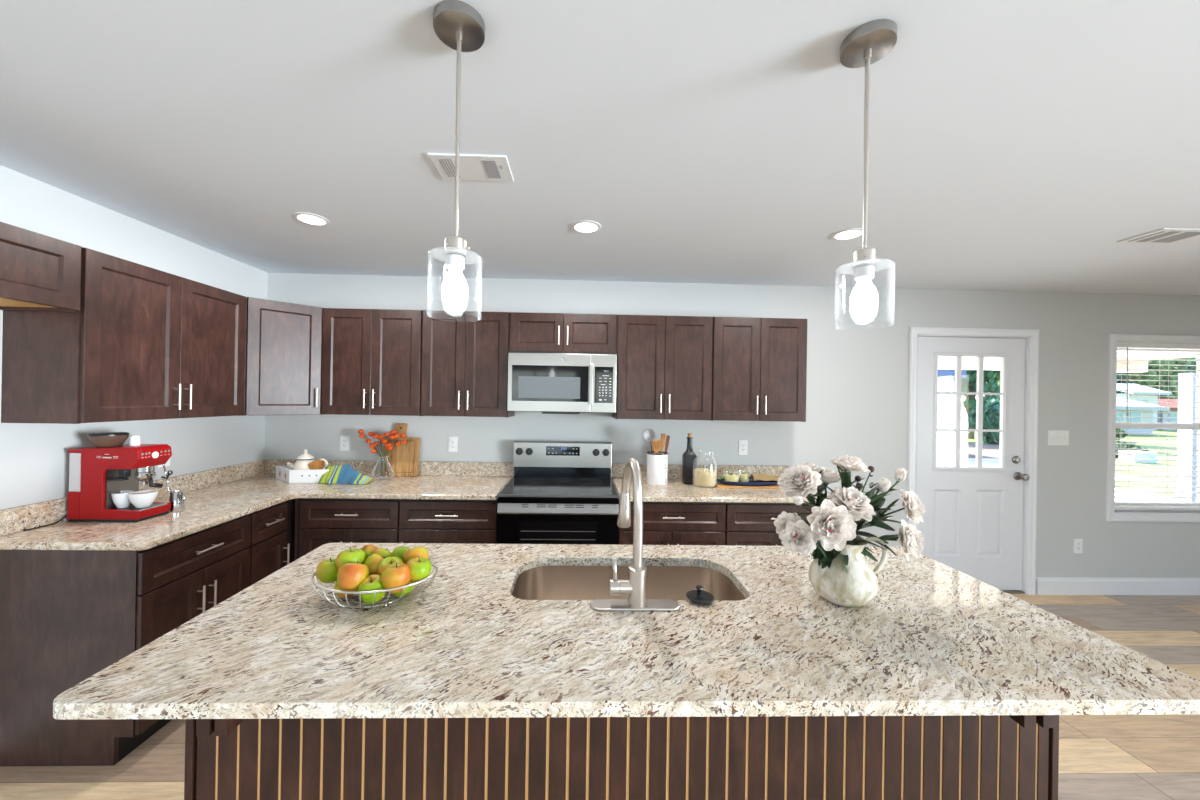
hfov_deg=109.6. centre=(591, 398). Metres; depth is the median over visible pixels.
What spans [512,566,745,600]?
sink basin
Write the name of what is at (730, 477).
glass
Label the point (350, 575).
apple
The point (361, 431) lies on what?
sprig
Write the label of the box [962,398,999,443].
bush
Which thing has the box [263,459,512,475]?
backsplash
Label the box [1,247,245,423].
upper cabinet
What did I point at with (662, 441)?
spatula
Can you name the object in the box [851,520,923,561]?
peony
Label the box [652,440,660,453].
spatula
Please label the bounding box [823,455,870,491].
peony
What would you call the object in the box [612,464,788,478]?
backsplash
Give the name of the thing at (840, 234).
diffuser
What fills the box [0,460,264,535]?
backsplash
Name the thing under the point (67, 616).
base cabinet
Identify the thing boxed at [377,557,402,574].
apple
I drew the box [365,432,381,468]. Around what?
sprig
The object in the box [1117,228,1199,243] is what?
ceiling vent
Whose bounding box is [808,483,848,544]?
bud
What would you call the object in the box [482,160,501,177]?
grille
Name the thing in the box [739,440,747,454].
wall outlet
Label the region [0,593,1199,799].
floor
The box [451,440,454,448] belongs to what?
receptacle
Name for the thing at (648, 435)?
bowl
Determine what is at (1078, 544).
receptacle
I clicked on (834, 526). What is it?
peony
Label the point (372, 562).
apple
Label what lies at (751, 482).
platter
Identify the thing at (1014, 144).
ceiling
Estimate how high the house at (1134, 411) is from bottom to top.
2.540 m
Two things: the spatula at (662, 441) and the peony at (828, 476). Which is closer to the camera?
the peony at (828, 476)
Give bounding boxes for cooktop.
[497,476,618,498]
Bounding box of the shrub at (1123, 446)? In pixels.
[1115,442,1148,457]
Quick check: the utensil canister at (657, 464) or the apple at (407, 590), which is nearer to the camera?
the apple at (407, 590)
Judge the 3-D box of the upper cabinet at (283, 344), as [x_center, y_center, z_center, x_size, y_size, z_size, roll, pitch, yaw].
[-2.178,-0.264,2.943,0.622,0.744,0.616,1,0,-2]
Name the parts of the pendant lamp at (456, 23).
lamp shade, bulb, rod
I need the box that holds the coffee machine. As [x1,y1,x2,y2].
[23,432,172,530]
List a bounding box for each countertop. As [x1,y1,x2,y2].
[0,459,512,550]
[53,543,1199,719]
[612,464,829,502]
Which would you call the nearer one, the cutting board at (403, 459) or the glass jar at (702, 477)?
the glass jar at (702, 477)
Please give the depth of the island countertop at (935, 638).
1.01 m
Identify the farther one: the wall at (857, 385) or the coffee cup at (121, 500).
the wall at (857, 385)
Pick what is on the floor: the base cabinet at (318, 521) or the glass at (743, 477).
the base cabinet at (318, 521)
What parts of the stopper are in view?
knob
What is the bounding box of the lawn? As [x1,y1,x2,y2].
[947,413,1177,496]
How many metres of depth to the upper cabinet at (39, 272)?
1.64 m
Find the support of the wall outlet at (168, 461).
attached to the wall at (34, 457)
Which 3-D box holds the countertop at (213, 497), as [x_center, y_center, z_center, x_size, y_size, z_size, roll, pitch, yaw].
[-1.538,0.551,2.488,1.903,0.138,1.559,1,0,-2]
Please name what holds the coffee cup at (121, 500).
on the coffee machine
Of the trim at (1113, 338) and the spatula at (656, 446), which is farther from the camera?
the trim at (1113, 338)
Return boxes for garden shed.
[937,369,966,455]
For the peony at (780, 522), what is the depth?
1.28 m
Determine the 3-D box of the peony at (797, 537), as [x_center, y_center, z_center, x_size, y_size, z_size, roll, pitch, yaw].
[0.662,0.433,1.271,0.118,0.160,0.226,1,0,44]
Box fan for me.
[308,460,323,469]
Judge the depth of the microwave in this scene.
2.89 m
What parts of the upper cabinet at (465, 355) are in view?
door, door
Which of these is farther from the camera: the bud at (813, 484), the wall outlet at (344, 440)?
the wall outlet at (344, 440)
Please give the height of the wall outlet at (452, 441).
0.117 m
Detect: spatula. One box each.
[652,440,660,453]
[660,434,665,453]
[665,435,669,452]
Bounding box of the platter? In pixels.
[717,478,777,485]
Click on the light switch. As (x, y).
(1055, 437)
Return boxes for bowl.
[311,563,437,608]
[643,430,653,440]
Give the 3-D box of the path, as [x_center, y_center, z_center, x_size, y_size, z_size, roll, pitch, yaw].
[9.553,1.892,11.710,7.874,0.002,3.810,1,0,-2]
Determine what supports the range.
on the floor
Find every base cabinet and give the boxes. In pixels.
[0,515,250,766]
[248,499,294,585]
[294,498,399,560]
[399,499,497,543]
[617,502,725,544]
[725,502,811,545]
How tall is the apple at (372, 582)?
0.077 m
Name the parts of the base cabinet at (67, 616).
door, frame, drawer, pull handle, pull handle, pull handle, door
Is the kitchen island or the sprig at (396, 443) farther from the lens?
the sprig at (396, 443)
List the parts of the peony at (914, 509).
stem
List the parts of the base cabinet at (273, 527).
drawer, door, pull handle, pull handle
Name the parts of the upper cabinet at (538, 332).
door, pull handle, door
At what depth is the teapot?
2.95 m
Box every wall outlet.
[158,459,169,467]
[340,435,349,450]
[448,437,457,451]
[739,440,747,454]
[1074,539,1082,552]
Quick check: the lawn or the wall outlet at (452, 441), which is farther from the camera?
the lawn
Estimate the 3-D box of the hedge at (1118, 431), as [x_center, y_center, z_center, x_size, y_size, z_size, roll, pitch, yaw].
[26.301,1.714,21.800,1.962,0.992,1.831,1,0,-2]
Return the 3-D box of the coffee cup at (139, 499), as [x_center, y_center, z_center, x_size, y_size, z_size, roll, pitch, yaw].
[-2.159,0.487,2.036,0.102,0.071,0.102,1,0,-2]
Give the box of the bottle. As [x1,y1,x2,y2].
[682,433,696,484]
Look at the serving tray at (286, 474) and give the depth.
2.91 m
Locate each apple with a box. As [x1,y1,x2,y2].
[316,558,337,582]
[334,581,353,597]
[336,547,365,570]
[337,561,368,590]
[357,574,385,603]
[361,544,376,559]
[363,554,385,575]
[371,548,391,558]
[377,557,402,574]
[381,563,410,592]
[392,546,409,560]
[393,583,414,596]
[403,546,428,563]
[406,557,431,582]
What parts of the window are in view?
sash, sash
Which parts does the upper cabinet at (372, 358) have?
door, pull handle, pull handle, door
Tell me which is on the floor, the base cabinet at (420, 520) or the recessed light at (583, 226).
the base cabinet at (420, 520)
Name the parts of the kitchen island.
corner post, corner post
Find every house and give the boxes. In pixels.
[1116,383,1171,429]
[1116,397,1169,434]
[1157,399,1177,430]
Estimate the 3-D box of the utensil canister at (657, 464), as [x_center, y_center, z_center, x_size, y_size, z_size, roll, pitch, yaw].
[0.480,0.510,3.109,0.156,0.225,0.156,1,0,-2]
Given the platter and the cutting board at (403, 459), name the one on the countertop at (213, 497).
the cutting board at (403, 459)
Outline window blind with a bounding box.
[1115,343,1199,509]
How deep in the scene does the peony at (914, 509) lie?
1.31 m
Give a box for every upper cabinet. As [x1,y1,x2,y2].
[0,222,80,311]
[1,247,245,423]
[242,297,322,415]
[321,308,422,415]
[421,310,514,416]
[509,312,616,353]
[612,315,712,420]
[711,317,807,421]
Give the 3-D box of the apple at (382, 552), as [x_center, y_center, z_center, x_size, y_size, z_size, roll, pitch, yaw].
[-0.667,0.510,1.340,0.071,0.073,0.073,1,0,19]
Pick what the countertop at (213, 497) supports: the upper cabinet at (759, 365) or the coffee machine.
the coffee machine
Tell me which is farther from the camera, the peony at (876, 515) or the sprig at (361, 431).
the sprig at (361, 431)
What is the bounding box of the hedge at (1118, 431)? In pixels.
[1116,429,1127,440]
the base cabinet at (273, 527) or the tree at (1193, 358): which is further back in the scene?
the tree at (1193, 358)
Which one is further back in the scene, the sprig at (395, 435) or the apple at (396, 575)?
the sprig at (395, 435)
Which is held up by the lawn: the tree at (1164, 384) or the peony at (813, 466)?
the tree at (1164, 384)
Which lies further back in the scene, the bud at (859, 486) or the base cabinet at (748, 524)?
the base cabinet at (748, 524)
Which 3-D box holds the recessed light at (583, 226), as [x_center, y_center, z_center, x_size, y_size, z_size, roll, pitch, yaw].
[-0.031,-0.920,2.276,0.165,0.007,0.165,1,0,-2]
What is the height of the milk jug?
0.102 m
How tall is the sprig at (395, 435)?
0.346 m
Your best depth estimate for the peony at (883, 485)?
1.31 m
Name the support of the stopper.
on the island countertop at (935, 638)
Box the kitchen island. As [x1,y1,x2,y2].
[184,715,1058,799]
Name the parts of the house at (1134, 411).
pane, pane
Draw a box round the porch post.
[1175,373,1197,501]
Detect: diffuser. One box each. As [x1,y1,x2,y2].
[298,215,325,223]
[575,223,597,231]
[835,231,861,238]
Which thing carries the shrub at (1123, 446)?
on the lawn
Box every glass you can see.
[723,472,739,484]
[737,470,749,481]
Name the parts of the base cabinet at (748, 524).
door, frame, drawer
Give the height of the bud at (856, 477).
0.241 m
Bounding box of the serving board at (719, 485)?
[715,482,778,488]
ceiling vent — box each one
[427,153,513,181]
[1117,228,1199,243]
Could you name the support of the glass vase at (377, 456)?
on the countertop at (213, 497)
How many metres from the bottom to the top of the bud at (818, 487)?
0.209 m
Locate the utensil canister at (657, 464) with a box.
[646,451,667,484]
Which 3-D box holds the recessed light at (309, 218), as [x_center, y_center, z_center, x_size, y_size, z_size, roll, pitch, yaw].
[-1.480,-0.944,2.235,0.165,0.007,0.165,1,0,-2]
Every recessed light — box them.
[293,212,329,225]
[571,220,600,232]
[831,228,862,239]
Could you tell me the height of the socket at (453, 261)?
0.028 m
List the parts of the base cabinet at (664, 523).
door, drawer, frame, pull handle, door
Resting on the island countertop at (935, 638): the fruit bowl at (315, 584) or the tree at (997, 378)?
the fruit bowl at (315, 584)
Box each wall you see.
[0,165,267,509]
[264,273,1199,577]
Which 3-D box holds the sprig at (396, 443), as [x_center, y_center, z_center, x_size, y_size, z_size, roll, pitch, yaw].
[-1.485,0.453,3.147,0.107,0.258,0.044,1,0,-15]
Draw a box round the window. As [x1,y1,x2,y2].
[1114,341,1199,514]
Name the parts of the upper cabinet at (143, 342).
door, pull handle, pull handle, door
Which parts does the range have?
knob, knob, oven door, door trim, vent panel, knob, knob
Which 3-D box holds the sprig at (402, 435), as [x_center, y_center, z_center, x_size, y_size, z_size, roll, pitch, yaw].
[-1.469,0.421,3.160,0.155,0.321,0.042,1,0,-11]
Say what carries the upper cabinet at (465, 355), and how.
attached to the wall at (857, 385)
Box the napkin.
[750,474,778,480]
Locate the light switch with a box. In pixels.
[1048,430,1068,445]
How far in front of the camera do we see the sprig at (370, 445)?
3.13 m
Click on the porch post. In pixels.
(1188, 396)
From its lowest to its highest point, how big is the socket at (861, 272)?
0.028 m
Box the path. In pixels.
[936,458,1160,480]
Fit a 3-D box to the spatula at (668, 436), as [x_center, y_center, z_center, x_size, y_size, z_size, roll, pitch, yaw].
[0.541,0.442,3.121,0.066,0.338,0.007,1,0,4]
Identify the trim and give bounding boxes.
[907,327,1038,594]
[1106,334,1199,521]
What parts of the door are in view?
glazing frame, knob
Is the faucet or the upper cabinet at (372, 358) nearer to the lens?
the faucet
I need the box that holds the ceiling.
[0,0,1199,295]
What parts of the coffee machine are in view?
power cord, water tank, tank lid, hopper lid, plate, handle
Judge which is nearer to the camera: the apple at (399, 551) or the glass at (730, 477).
the apple at (399, 551)
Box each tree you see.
[948,370,999,438]
[989,374,999,398]
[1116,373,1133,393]
[1123,357,1193,398]
[1173,357,1195,387]
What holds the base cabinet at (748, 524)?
on the floor
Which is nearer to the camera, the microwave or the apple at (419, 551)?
the apple at (419, 551)
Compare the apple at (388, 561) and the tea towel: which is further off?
the tea towel
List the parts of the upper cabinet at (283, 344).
pull handle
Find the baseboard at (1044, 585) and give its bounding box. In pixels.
[1035,577,1199,594]
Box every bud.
[785,496,811,517]
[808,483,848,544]
[813,486,829,506]
[852,476,862,489]
[856,483,869,493]
[861,466,877,492]
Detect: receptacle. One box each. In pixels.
[342,439,346,447]
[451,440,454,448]
[741,443,745,451]
[1076,542,1080,549]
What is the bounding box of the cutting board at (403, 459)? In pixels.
[382,423,420,476]
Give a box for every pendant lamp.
[427,0,484,318]
[834,19,897,329]
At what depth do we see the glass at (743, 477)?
3.05 m
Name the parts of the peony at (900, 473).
stem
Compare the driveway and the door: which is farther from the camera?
the driveway
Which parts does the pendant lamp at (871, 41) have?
bulb, lamp shade, rod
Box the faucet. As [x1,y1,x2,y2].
[590,458,679,610]
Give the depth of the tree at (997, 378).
22.73 m
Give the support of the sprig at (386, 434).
in the glass vase at (377, 456)
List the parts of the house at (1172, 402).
pane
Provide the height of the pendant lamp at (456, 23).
0.730 m
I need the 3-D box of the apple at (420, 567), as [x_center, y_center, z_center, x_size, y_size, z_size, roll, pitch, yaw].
[-0.521,0.514,1.269,0.075,0.076,0.076,1,0,25]
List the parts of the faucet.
lever, deck plate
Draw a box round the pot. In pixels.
[292,459,314,469]
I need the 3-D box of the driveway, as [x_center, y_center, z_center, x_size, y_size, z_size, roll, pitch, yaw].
[2.977,1.777,8.419,16.383,0.002,2.400,1,0,-2]
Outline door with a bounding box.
[915,336,1029,589]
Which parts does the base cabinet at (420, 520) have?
pull handle, drawer, door, frame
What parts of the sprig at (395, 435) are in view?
stem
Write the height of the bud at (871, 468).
0.272 m
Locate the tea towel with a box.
[318,464,372,484]
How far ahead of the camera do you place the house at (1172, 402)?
33.30 m
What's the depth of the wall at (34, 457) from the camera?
2.14 m
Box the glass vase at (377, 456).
[370,456,394,479]
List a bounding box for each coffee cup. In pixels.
[111,490,134,507]
[128,490,157,507]
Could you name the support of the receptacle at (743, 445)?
attached to the wall outlet at (743, 444)
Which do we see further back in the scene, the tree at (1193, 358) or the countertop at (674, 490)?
the tree at (1193, 358)
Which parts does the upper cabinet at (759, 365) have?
door, pull handle, door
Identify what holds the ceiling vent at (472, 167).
in the ceiling
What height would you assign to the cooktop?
0.022 m
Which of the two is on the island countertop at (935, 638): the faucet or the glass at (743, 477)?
the faucet
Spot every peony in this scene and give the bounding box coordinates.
[774,511,815,555]
[777,464,826,555]
[780,520,827,559]
[803,462,866,559]
[804,499,856,555]
[812,467,847,565]
[813,467,907,558]
[814,510,888,558]
[820,478,891,565]
[822,486,875,572]
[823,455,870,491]
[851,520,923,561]
[853,489,925,539]
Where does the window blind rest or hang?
attached to the window
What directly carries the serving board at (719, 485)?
on the countertop at (674, 490)
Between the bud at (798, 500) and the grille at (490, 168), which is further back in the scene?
the grille at (490, 168)
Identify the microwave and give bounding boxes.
[507,351,616,413]
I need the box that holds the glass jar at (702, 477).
[693,450,716,487]
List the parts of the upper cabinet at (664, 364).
door, pull handle, door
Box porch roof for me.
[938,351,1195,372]
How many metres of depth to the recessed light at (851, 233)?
2.31 m
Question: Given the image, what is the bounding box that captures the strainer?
[642,429,654,452]
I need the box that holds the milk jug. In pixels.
[169,490,184,512]
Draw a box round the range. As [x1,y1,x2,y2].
[497,441,618,544]
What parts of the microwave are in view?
door glass, door handle, control panel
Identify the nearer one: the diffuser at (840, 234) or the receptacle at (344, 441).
the diffuser at (840, 234)
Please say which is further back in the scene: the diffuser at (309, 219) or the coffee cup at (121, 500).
the diffuser at (309, 219)
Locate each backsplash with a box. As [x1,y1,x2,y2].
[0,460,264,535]
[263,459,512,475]
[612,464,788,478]
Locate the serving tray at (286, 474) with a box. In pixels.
[276,466,328,483]
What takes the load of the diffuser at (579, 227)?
attached to the recessed light at (583, 226)
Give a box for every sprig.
[358,429,380,476]
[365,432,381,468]
[369,444,381,476]
[373,434,383,476]
[381,432,391,456]
[383,430,398,476]
[383,433,406,470]
[384,442,399,470]
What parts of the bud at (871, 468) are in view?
stem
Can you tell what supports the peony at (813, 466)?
in the pitcher vase at (857, 587)
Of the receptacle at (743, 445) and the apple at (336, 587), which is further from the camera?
the receptacle at (743, 445)
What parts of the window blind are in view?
rail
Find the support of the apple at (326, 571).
in the fruit bowl at (315, 584)
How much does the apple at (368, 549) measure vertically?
0.070 m
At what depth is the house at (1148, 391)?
33.00 m
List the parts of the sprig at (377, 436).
stem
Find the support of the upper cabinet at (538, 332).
attached to the wall at (857, 385)
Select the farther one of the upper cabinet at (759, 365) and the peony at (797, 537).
the upper cabinet at (759, 365)
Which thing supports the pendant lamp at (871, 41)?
hanging from the ceiling
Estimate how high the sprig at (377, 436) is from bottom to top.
0.316 m
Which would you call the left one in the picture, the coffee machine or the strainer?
the coffee machine
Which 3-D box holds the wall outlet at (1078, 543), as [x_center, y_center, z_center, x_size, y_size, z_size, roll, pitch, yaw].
[3.930,1.194,3.417,0.071,0.117,0.007,1,0,-2]
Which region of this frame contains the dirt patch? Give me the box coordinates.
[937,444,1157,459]
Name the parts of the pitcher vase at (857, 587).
handle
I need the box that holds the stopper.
[686,585,713,603]
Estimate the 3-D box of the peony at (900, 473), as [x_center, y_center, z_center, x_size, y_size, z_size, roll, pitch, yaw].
[0.844,0.359,1.345,0.287,0.287,0.125,1,0,12]
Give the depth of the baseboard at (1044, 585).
3.42 m
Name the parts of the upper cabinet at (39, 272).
panel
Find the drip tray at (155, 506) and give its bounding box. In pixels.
[113,503,167,510]
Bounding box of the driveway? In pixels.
[1115,488,1174,501]
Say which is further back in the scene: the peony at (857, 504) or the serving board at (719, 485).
the serving board at (719, 485)
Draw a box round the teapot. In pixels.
[287,449,327,469]
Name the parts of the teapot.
lid, handle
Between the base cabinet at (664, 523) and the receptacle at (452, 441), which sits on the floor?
the base cabinet at (664, 523)
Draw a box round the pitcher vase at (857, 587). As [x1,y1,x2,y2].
[808,536,887,607]
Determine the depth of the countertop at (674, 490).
2.89 m
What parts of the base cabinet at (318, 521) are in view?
door, pull handle, drawer, door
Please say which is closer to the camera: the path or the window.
the window
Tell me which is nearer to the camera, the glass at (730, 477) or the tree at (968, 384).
the glass at (730, 477)
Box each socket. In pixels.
[446,254,464,269]
[854,265,873,280]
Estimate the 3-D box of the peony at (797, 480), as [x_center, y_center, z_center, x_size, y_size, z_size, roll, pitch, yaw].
[0.686,0.373,1.326,0.194,0.327,0.128,1,0,-10]
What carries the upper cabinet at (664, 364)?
attached to the wall at (857, 385)
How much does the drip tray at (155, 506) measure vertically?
0.004 m
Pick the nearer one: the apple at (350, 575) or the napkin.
the apple at (350, 575)
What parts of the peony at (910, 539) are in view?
stem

